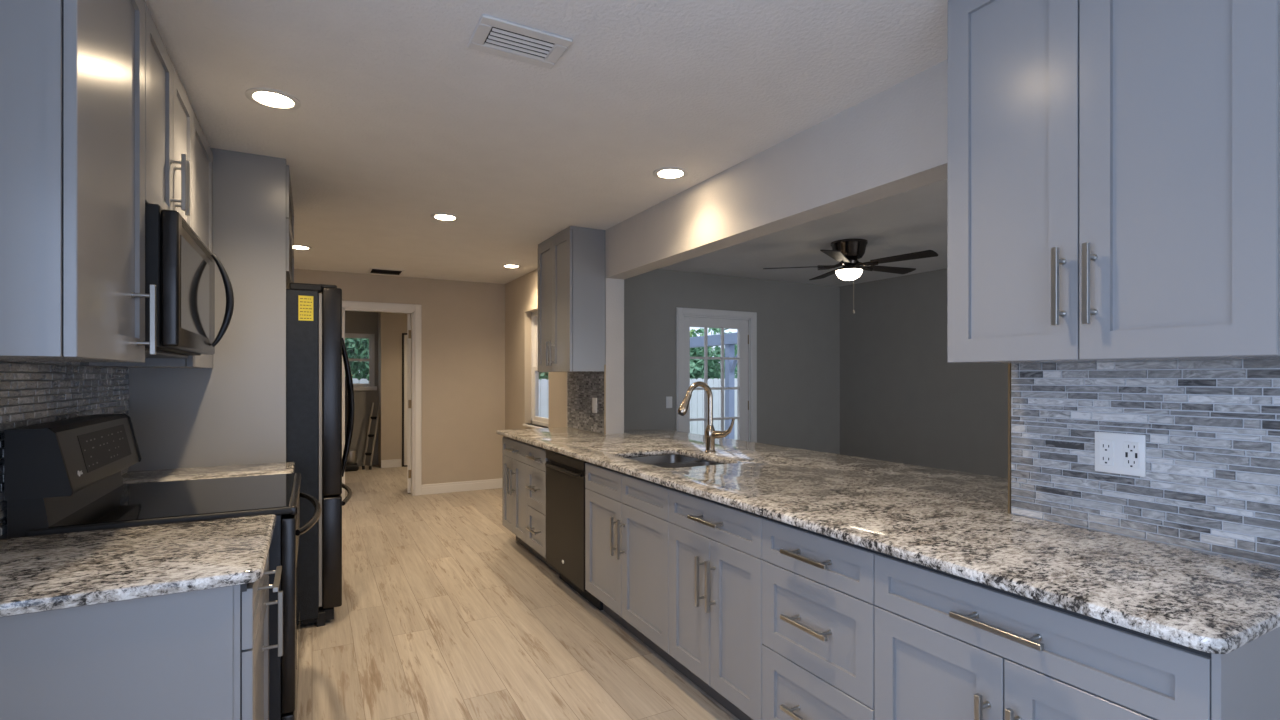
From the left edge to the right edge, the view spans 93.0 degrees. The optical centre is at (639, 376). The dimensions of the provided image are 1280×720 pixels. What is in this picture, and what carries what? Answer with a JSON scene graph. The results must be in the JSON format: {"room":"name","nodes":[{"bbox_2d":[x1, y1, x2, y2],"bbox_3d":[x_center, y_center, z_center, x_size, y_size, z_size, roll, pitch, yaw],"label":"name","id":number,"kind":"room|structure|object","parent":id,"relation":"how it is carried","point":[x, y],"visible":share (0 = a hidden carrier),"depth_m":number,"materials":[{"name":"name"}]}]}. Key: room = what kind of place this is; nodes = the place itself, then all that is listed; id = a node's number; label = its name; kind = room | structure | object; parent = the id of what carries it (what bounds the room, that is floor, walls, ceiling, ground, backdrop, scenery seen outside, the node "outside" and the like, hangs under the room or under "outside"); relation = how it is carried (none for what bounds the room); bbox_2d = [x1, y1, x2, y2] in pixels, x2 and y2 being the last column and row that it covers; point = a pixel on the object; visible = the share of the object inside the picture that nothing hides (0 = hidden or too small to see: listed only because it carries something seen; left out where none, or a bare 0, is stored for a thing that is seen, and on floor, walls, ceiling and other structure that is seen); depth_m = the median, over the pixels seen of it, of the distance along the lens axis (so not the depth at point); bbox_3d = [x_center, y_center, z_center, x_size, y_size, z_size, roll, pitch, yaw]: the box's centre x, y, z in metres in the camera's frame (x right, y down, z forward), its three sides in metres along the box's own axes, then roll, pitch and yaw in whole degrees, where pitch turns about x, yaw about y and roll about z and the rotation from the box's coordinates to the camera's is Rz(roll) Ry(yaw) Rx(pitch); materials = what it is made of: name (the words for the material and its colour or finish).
{"room":"kitchen","nodes":[
{"label":"kitchen","id":0,"kind":"room"},
{"bbox_2d":[0,472,126,538],"bbox_3d":[-2.722,0.102,3.417,0.100,2.345,10.600,0,0,-28],"label":"wall","id":1,"kind":"structure","parent":0,"point":[4,536],"depth_m":1.62,"materials":[{"name":"beige paint"}]},
{"bbox_2d":[0,361,128,535],"bbox_3d":[-1.731,0.178,1.699,0.008,0.476,2.235,0,0,-28],"label":"tile backsplash","id":2,"kind":"structure","parent":1,"relation":"attached to","point":[31,393],"depth_m":1.89,"materials":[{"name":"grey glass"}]},
{"bbox_2d":[0,0,155,362],"bbox_3d":[-1.354,-0.554,1.367,0.353,1.028,0.558,0,0,-28],"label":"upper cabinet","id":3,"kind":"object","parent":1,"relation":"attached to","point":[72,72],"visible":1,"depth_m":1.19,"materials":[{"name":"grey paint"}]},
{"bbox_2d":[89,110,212,367],"bbox_3d":[-1.996,-0.554,2.513,0.313,1.028,0.549,0,0,-28],"label":"upper cabinet","id":4,"kind":"object","parent":1,"relation":"attached to","point":[202,152],"visible":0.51,"depth_m":2.54,"materials":[{"name":"grey paint"}]},
{"bbox_2d":[145,2,192,228],"bbox_3d":[-1.667,-0.779,1.946,0.353,0.578,0.759,0,0,-28],"label":"upper cabinet","id":5,"kind":"object","parent":1,"relation":"attached to","point":[168,108],"visible":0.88,"depth_m":1.95,"materials":[{"name":"grey paint"}]},
{"bbox_2d":[145,203,233,357],"bbox_3d":[-1.629,-0.280,1.984,0.453,0.417,0.740,0,0,-28],"label":"microwave","id":6,"kind":"object","parent":5,"relation":"attached to","point":[181,267],"visible":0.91,"depth_m":1.77,"materials":[{"name":"black plastic"}]},
{"bbox_2d":[286,165,293,288],"bbox_3d":[-2.236,-0.796,3.277,0.618,0.543,0.948,0,0,-28],"label":"upper cabinet","id":7,"kind":"object","parent":1,"relation":"attached to","point":[289,199],"visible":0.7,"depth_m":3.22,"materials":[{"name":"grey paint"}]},
{"bbox_2d":[345,311,377,465],"bbox_3d":[-4.539,0.102,8.516,1.750,2.345,0.100,0,0,-28],"label":"wall","id":8,"kind":"structure","parent":0,"point":[360,322],"depth_m":8.76,"materials":[{"name":"grey paint"}]},
{"bbox_2d":[345,333,376,390],"bbox_3d":[-4.180,-0.215,8.682,0.760,0.820,0.110,0,0,-28],"label":"window","id":9,"kind":"structure","parent":8,"relation":"in","point":[371,386],"depth_m":8.81,"materials":[{"name":"white paint"}]},
{"bbox_2d":[378,312,406,466],"bbox_3d":[-3.171,0.102,8.971,1.250,2.345,0.400,0,0,-28],"label":"wall","id":10,"kind":"structure","parent":0,"point":[391,326],"depth_m":8.57,"materials":[{"name":"beige paint"}]},
{"bbox_2d":[381,459,400,467],"bbox_3d":[-3.506,1.220,8.555,0.265,0.110,0.014,0,0,-28],"label":"baseboard","id":11,"kind":"structure","parent":10,"relation":"attached to","point":[395,462],"depth_m":8.55,"materials":[{"name":"white paint"}]},
{"bbox_2d":[402,333,406,466],"bbox_3d":[-3.102,0.325,8.732,0.595,1.900,0.084,0,0,-28],"label":"door","id":12,"kind":"structure","parent":10,"relation":"in","point":[404,335],"depth_m":8.63,"materials":[{"name":"white wood"}]},
{"bbox_2d":[294,269,504,484],"bbox_3d":[-2.697,0.102,6.442,2.820,2.345,0.100,0,0,-28],"label":"wall","id":13,"kind":"structure","parent":0,"point":[463,322],"depth_m":6.74,"materials":[{"name":"beige paint"}]},
{"bbox_2d":[341,300,421,500],"bbox_3d":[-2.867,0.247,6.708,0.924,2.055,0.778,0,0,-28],"label":"door frame","id":14,"kind":"structure","parent":13,"relation":"in","point":[413,311],"depth_m":6.52,"materials":[{"name":"white paint"}]},
{"bbox_2d":[422,478,501,494],"bbox_3d":[-1.957,1.220,6.777,0.920,0.110,0.014,0,0,-28],"label":"baseboard","id":15,"kind":"structure","parent":13,"relation":"attached to","point":[450,487],"depth_m":6.75,"materials":[{"name":"white paint"}]},
{"bbox_2d":[297,464,738,719],"bbox_3d":[0.455,1.325,4.207,6.500,0.100,12.470,0,0,-28],"label":"floor","id":16,"kind":"structure","parent":0,"point":[443,614],"depth_m":2.95,"materials":[{"name":"brown wood"}]},
{"bbox_2d":[0,553,282,719],"bbox_3d":[-1.231,0.861,1.446,0.643,0.828,0.580,0,0,-28],"label":"base cabinet","id":17,"kind":"object","parent":16,"relation":"on","point":[200,654],"visible":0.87,"depth_m":1.24,"materials":[{"name":"grey paint"}]},
{"bbox_2d":[0,514,275,616],"bbox_3d":[-1.238,0.431,1.435,0.624,0.030,0.613,0,0,-28],"label":"countertop","id":18,"kind":"structure","parent":17,"relation":"on","point":[42,573],"depth_m":1.36,"materials":[{"name":"stone"}]},
{"bbox_2d":[4,414,321,719],"bbox_3d":[-1.503,0.706,2.078,0.731,1.138,0.759,0,0,-28],"label":"range","id":19,"kind":"object","parent":16,"relation":"on","point":[61,476],"visible":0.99,"depth_m":1.86,"materials":[{"name":"black metal"}]},
{"bbox_2d":[84,431,122,466],"bbox_3d":[-1.736,0.229,1.976,0.016,0.074,0.420,0,0,-28],"label":"print","id":20,"kind":"object","parent":19,"relation":"attached to","point":[101,448],"depth_m":1.94},
{"bbox_2d":[26,473,300,536],"bbox_3d":[-1.517,0.415,2.070,0.620,0.028,0.759,0,0,-28],"label":"cooktop","id":21,"kind":"object","parent":19,"relation":"in","point":[120,505],"depth_m":1.91,"materials":[{"name":"black glass"}]},
{"bbox_2d":[127,148,285,471],"bbox_3d":[-2.008,0.103,2.842,0.607,2.344,0.030,0,0,-28],"label":"end panel","id":22,"kind":"object","parent":16,"relation":"on","point":[233,411],"visible":0.4,"depth_m":2.88,"materials":[{"name":"grey paint"}]},
{"bbox_2d":[286,283,354,626],"bbox_3d":[-2.081,0.398,3.367,0.899,1.755,0.907,0,0,-28],"label":"refrigerator","id":23,"kind":"object","parent":16,"relation":"on","point":[315,345],"visible":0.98,"depth_m":3.10,"materials":[{"name":"black metal"}]},
{"bbox_2d":[300,298,311,318],"bbox_3d":[-1.687,-0.345,3.065,0.053,0.103,0.001,0,0,-28],"label":"print","id":24,"kind":"object","parent":23,"relation":"attached to","point":[305,303],"depth_m":3.07},
{"bbox_2d":[345,377,358,471],"bbox_3d":[-4.024,0.633,8.320,0.290,1.284,0.345,0,0,-28],"label":"vacuum","id":25,"kind":"object","parent":16,"relation":"on","point":[351,465],"visible":0.51,"depth_m":8.33,"materials":[{"name":"black plastic"}]},
{"bbox_2d":[362,403,379,469],"bbox_3d":[-3.756,0.819,8.486,0.149,0.913,0.270,0,0,7],"label":"step ladder","id":26,"kind":"object","parent":16,"relation":"on","point":[372,406],"visible":1,"depth_m":8.48,"materials":[{"name":"metal"}]},
{"bbox_2d":[502,436,541,560],"bbox_3d":[-0.679,0.861,4.549,0.625,0.828,0.609,0,0,-28],"label":"base cabinet","id":27,"kind":"object","parent":16,"relation":"on","point":[514,460],"visible":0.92,"depth_m":4.38,"materials":[{"name":"grey paint"}]},
{"bbox_2d":[526,444,558,574],"bbox_3d":[-0.444,0.861,4.114,0.625,0.828,0.379,0,0,-28],"label":"base cabinet","id":28,"kind":"object","parent":16,"relation":"on","point":[536,456],"visible":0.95,"depth_m":3.97,"materials":[{"name":"grey paint"}]},
{"bbox_2d":[545,450,602,610],"bbox_3d":[-0.200,0.862,3.674,0.615,0.827,0.618,0,0,-28],"label":"dishwasher","id":29,"kind":"object","parent":16,"relation":"on","point":[565,475],"visible":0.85,"depth_m":3.51,"materials":[{"name":"black metal"}]},
{"bbox_2d":[585,455,720,678],"bbox_3d":[0.151,0.861,3.014,0.625,0.828,0.868,0,0,-28],"label":"base cabinet","id":30,"kind":"object","parent":16,"relation":"on","point":[627,516],"visible":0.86,"depth_m":2.83,"materials":[{"name":"grey paint"}]},
{"bbox_2d":[669,488,763,719],"bbox_3d":[0.497,0.861,2.373,0.625,0.828,0.587,0,0,-28],"label":"base cabinet","id":31,"kind":"object","parent":16,"relation":"on","point":[715,548],"visible":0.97,"depth_m":2.20,"materials":[{"name":"grey paint"}]},
{"bbox_2d":[762,517,875,719],"bbox_3d":[0.744,0.861,1.916,0.625,0.828,0.449,0,0,-28],"label":"base cabinet","id":32,"kind":"object","parent":16,"relation":"on","point":[818,605],"visible":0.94,"depth_m":1.77,"materials":[{"name":"grey paint"}]},
{"bbox_2d":[874,551,1279,719],"bbox_3d":[1.015,0.861,1.415,0.625,0.828,0.688,0,0,-28],"label":"base cabinet","id":33,"kind":"object","parent":16,"relation":"on","point":[947,646],"visible":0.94,"depth_m":1.24,"materials":[{"name":"grey paint"}]},
{"bbox_2d":[496,427,1279,653],"bbox_3d":[0.449,0.431,3.155,1.267,0.030,4.315,0,0,-28],"label":"countertop","id":34,"kind":"structure","parent":33,"relation":"on","point":[957,523],"depth_m":1.63,"materials":[{"name":"stone"}]},
{"bbox_2d":[627,455,719,467],"bbox_3d":[0.166,0.532,3.133,0.440,0.170,0.635,0,0,-28],"label":"sink","id":35,"kind":"object","parent":34,"relation":"in","point":[665,461],"visible":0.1,"depth_m":3.40,"materials":[{"name":"metal"}]},
{"bbox_2d":[678,381,734,452],"bbox_3d":[0.348,0.220,3.306,0.310,0.392,0.137,0,0,-10],"label":"faucet","id":36,"kind":"object","parent":34,"relation":"on","point":[711,434],"visible":1,"depth_m":3.32,"materials":[{"name":"metal"}]},
{"bbox_3d":[-1.862,0.861,2.615,0.643,0.828,0.500,0,0,-28],"label":"base cabinet","id":37,"kind":"object","parent":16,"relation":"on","visible":0},
{"bbox_2d":[122,462,294,483],"bbox_3d":[-1.860,0.431,2.610,0.647,0.030,0.511,0,0,-28],"label":"countertop","id":38,"kind":"structure","parent":37,"relation":"on","point":[163,475],"depth_m":2.64,"materials":[{"name":"stone"}]},
{"bbox_2d":[145,0,947,286],"bbox_3d":[0.455,-1.120,4.207,6.500,0.100,12.470,0,0,-28],"label":"ceiling","id":39,"kind":"structure","parent":0,"point":[398,123],"depth_m":2.46,"materials":[{"name":"paint"}]},
{"bbox_2d":[245,88,300,109],"bbox_3d":[-1.410,-1.067,2.336,0.184,0.007,0.184,0,0,-28],"label":"recessed light","id":40,"kind":"object","parent":39,"relation":"in","point":[266,97],"visible":1,"depth_m":2.33,"materials":[{"name":"ceramic"}]},
{"bbox_2d":[294,245,311,249],"bbox_3d":[-2.803,-1.067,4.998,0.184,0.007,0.184,0,0,-28],"label":"recessed light","id":41,"kind":"object","parent":39,"relation":"in","point":[298,247],"visible":0.64,"depth_m":5.00,"materials":[{"name":"ceramic"}]},
{"bbox_2d":[368,268,404,275],"bbox_3d":[-2.569,-1.064,6.142,0.320,0.012,0.310,0,0,-28],"label":"ceiling vent","id":42,"kind":"object","parent":39,"relation":"in","point":[371,270],"visible":1,"depth_m":6.11,"materials":[{"name":"metal"}]},
{"bbox_2d":[431,213,458,220],"bbox_3d":[-1.303,-1.067,4.059,0.184,0.007,0.184,0,0,-28],"label":"recessed light","id":43,"kind":"object","parent":39,"relation":"in","point":[438,216],"visible":1,"depth_m":4.05,"materials":[{"name":"ceramic"}]},
{"bbox_2d":[502,264,520,267],"bbox_3d":[-1.240,-1.067,5.849,0.184,0.007,0.184,0,0,-28],"label":"recessed light","id":44,"kind":"object","parent":39,"relation":"in","point":[504,265],"visible":1,"depth_m":5.84,"materials":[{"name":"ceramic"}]},
{"bbox_2d":[467,14,572,68],"bbox_3d":[-0.385,-1.064,1.940,0.287,0.011,0.200,0,0,-28],"label":"ceiling vent","id":45,"kind":"object","parent":39,"relation":"in","point":[491,35],"visible":1,"depth_m":1.93,"materials":[{"name":"metal"}]},
{"bbox_2d":[653,167,687,179],"bbox_3d":[0.161,-1.067,3.184,0.184,0.007,0.184,0,0,-28],"label":"recessed light","id":46,"kind":"object","parent":39,"relation":"in","point":[669,173],"visible":1,"depth_m":3.18,"materials":[{"name":"plastic"}]},
{"bbox_2d":[763,238,937,313],"bbox_3d":[1.700,-0.781,4.832,1.263,0.578,1.296,0,0,-28],"label":"ceiling fan","id":47,"kind":"object","parent":39,"relation":"hanging from","point":[847,252],"visible":1,"depth_m":4.74,"materials":[{"name":"metal"}]},
{"bbox_2d":[624,269,839,453],"bbox_3d":[0.859,0.102,6.432,3.573,2.345,0.100,0,0,-28],"label":"wall","id":48,"kind":"structure","parent":0,"point":[798,324],"depth_m":6.65,"materials":[{"name":"grey paint"}]},
{"bbox_2d":[666,396,671,407],"bbox_3d":[0.293,0.253,6.063,0.070,0.115,0.010,0,0,-28],"label":"wall switch","id":49,"kind":"object","parent":48,"relation":"attached to","point":[668,399],"visible":1,"depth_m":6.06,"materials":[{"name":"white plastic"}]},
{"bbox_2d":[676,307,756,442],"bbox_3d":[0.792,0.287,6.381,1.020,1.975,0.126,0,0,-28],"label":"door","id":50,"kind":"structure","parent":48,"relation":"in","point":[745,323],"depth_m":6.40,"materials":[{"name":"white paint"}]},
{"bbox_2d":[566,59,1277,565],"bbox_3d":[1.200,0.102,1.888,0.147,2.345,7.380,0,0,-28],"label":"wall","id":51,"kind":"structure","parent":0,"point":[893,141],"depth_m":2.74,"materials":[{"name":"beige paint"}]},
{"bbox_2d":[505,269,565,429],"bbox_3d":[-0.990,0.102,6.103,0.140,2.345,2.120,0,0,-28],"label":"wall","id":52,"kind":"structure","parent":51,"relation":"in","point":[521,294],"depth_m":6.46,"materials":[{"name":"beige paint"}]},
{"bbox_2d":[523,311,548,428],"bbox_3d":[-0.983,-0.084,6.067,0.160,1.192,0.750,0,0,-28],"label":"window","id":53,"kind":"structure","parent":52,"relation":"attached to","point":[535,419],"depth_m":6.36,"materials":[{"name":"white paint"}]},
{"bbox_2d":[538,226,604,371],"bbox_3d":[-0.556,-0.554,4.646,0.318,1.028,0.696,0,0,-28],"label":"upper cabinet","id":54,"kind":"object","parent":51,"relation":"attached to","point":[571,262],"visible":1,"depth_m":4.39,"materials":[{"name":"grey paint"}]},
{"bbox_2d":[567,372,603,433],"bbox_3d":[-0.429,0.178,4.740,0.008,0.476,0.732,0,0,-28],"label":"tile backsplash","id":55,"kind":"structure","parent":51,"relation":"attached to","point":[582,387],"depth_m":4.72,"materials":[{"name":"grey glass"}]},
{"bbox_2d":[592,398,596,412],"bbox_3d":[-0.342,0.213,4.561,0.010,0.113,0.080,0,0,-28],"label":"wall switch","id":56,"kind":"object","parent":55,"relation":"attached to","point":[594,400],"visible":1,"depth_m":4.55,"materials":[{"name":"white plastic"}]},
{"bbox_2d":[604,365,605,433],"bbox_3d":[-0.255,0.163,4.413,0.012,0.506,0.008,0,0,-28],"label":"trim","id":57,"kind":"structure","parent":51,"relation":"attached to","point":[604,365],"depth_m":4.41,"materials":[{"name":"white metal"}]},
{"bbox_2d":[1008,364,1010,513],"bbox_3d":[1.129,0.178,1.853,0.012,0.476,0.006,0,0,-28],"label":"trim","id":58,"kind":"structure","parent":51,"relation":"attached to","point":[1009,365],"depth_m":1.85,"materials":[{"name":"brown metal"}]},
{"bbox_2d":[947,0,1279,363],"bbox_3d":[1.134,-0.554,1.464,0.368,1.028,0.657,0,0,-28],"label":"upper cabinet","id":59,"kind":"object","parent":51,"relation":"attached to","point":[1113,166],"visible":1,"depth_m":1.34,"materials":[{"name":"grey paint"}]},
{"bbox_2d":[1011,359,1279,565],"bbox_3d":[1.320,0.178,1.503,0.008,0.476,0.790,0,0,-28],"label":"tile backsplash","id":60,"kind":"structure","parent":51,"relation":"attached to","point":[1211,428],"depth_m":1.52,"materials":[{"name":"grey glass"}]},
{"bbox_2d":[1095,432,1145,476],"bbox_3d":[1.260,0.202,1.596,0.009,0.107,0.114,0,0,-28],"label":"wall outlet","id":61,"kind":"object","parent":60,"relation":"attached to","point":[1117,453],"visible":1,"depth_m":1.59,"materials":[{"name":"white plastic"}]},
{"bbox_2d":[1099,439,1112,465],"bbox_3d":[1.244,0.202,1.620,0.003,0.068,0.033,0,0,-28],"label":"receptacle","id":62,"kind":"object","parent":61,"relation":"attached to","point":[1105,445],"depth_m":1.62,"materials":[{"name":"white plastic"}]},
{"bbox_2d":[1124,441,1138,468],"bbox_3d":[1.271,0.202,1.569,0.003,0.068,0.033,0,0,-28],"label":"receptacle","id":63,"kind":"object","parent":61,"relation":"attached to","point":[1131,448],"depth_m":1.57,"materials":[{"name":"white plastic"}]},
{"bbox_2d":[840,268,1007,477],"bbox_3d":[4.265,0.102,3.782,0.100,2.345,7.800,0,0,-28],"label":"wall","id":64,"kind":"structure","parent":0,"point":[901,399],"depth_m":6.32,"materials":[{"name":"grey paint"}]},
{"label":"outside","id":65,"kind":"structure","parent":0,"visible":0},
{"bbox_3d":[-3.992,1.475,17.905,38.000,0.100,24.700,0,0,-28],"label":"ground","id":66,"kind":"structure","parent":65,"visible":0},
{"bbox_2d":[345,338,368,383],"bbox_3d":[-7.084,-0.770,14.919,3.822,4.394,3.907,0,0,-20],"label":"leafy tree","id":67,"kind":"object","parent":66,"relation":"on","point":[356,348],"visible":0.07,"depth_m":14.04,"materials":[{"name":"green plant"}]},
{"bbox_2d":[539,372,548,379],"bbox_3d":[-3.309,-0.498,12.950,3.657,3.851,3.366,0,0,-25],"label":"leafy tree","id":68,"kind":"object","parent":66,"relation":"on","point":[542,375],"visible":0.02,"depth_m":12.43,"materials":[{"name":"green plant"}]},
{"bbox_2d":[352,378,736,439],"bbox_3d":[-0.396,0.724,12.324,19.021,1.403,0.060,0,0,-28],"label":"fence","id":69,"kind":"object","parent":66,"relation":"on","point":[697,398],"visible":0.03,"depth_m":13.19,"materials":[{"name":"white paint"}]},
{"bbox_2d":[690,328,736,379],"bbox_3d":[0.605,-0.014,15.076,3.744,2.885,3.473,0,0,-26],"label":"leafy tree","id":70,"kind":"object","parent":66,"relation":"on","point":[696,365],"visible":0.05,"depth_m":14.47,"materials":[{"name":"green plant"}]},
{"bbox_3d":[0.335,1.375,8.320,4.300,0.100,3.680,0,0,-28],"label":"patio slab","id":71,"kind":"object","parent":66,"relation":"on","visible":0},
{"bbox_2d":[690,332,736,438],"bbox_3d":[1.181,0.355,8.794,0.140,1.940,3.650,0,0,-28],"label":"pergola","id":72,"kind":"object","parent":71,"relation":"on","point":[730,339],"visible":0.27,"depth_m":8.59,"materials":[{"name":"white paint"}]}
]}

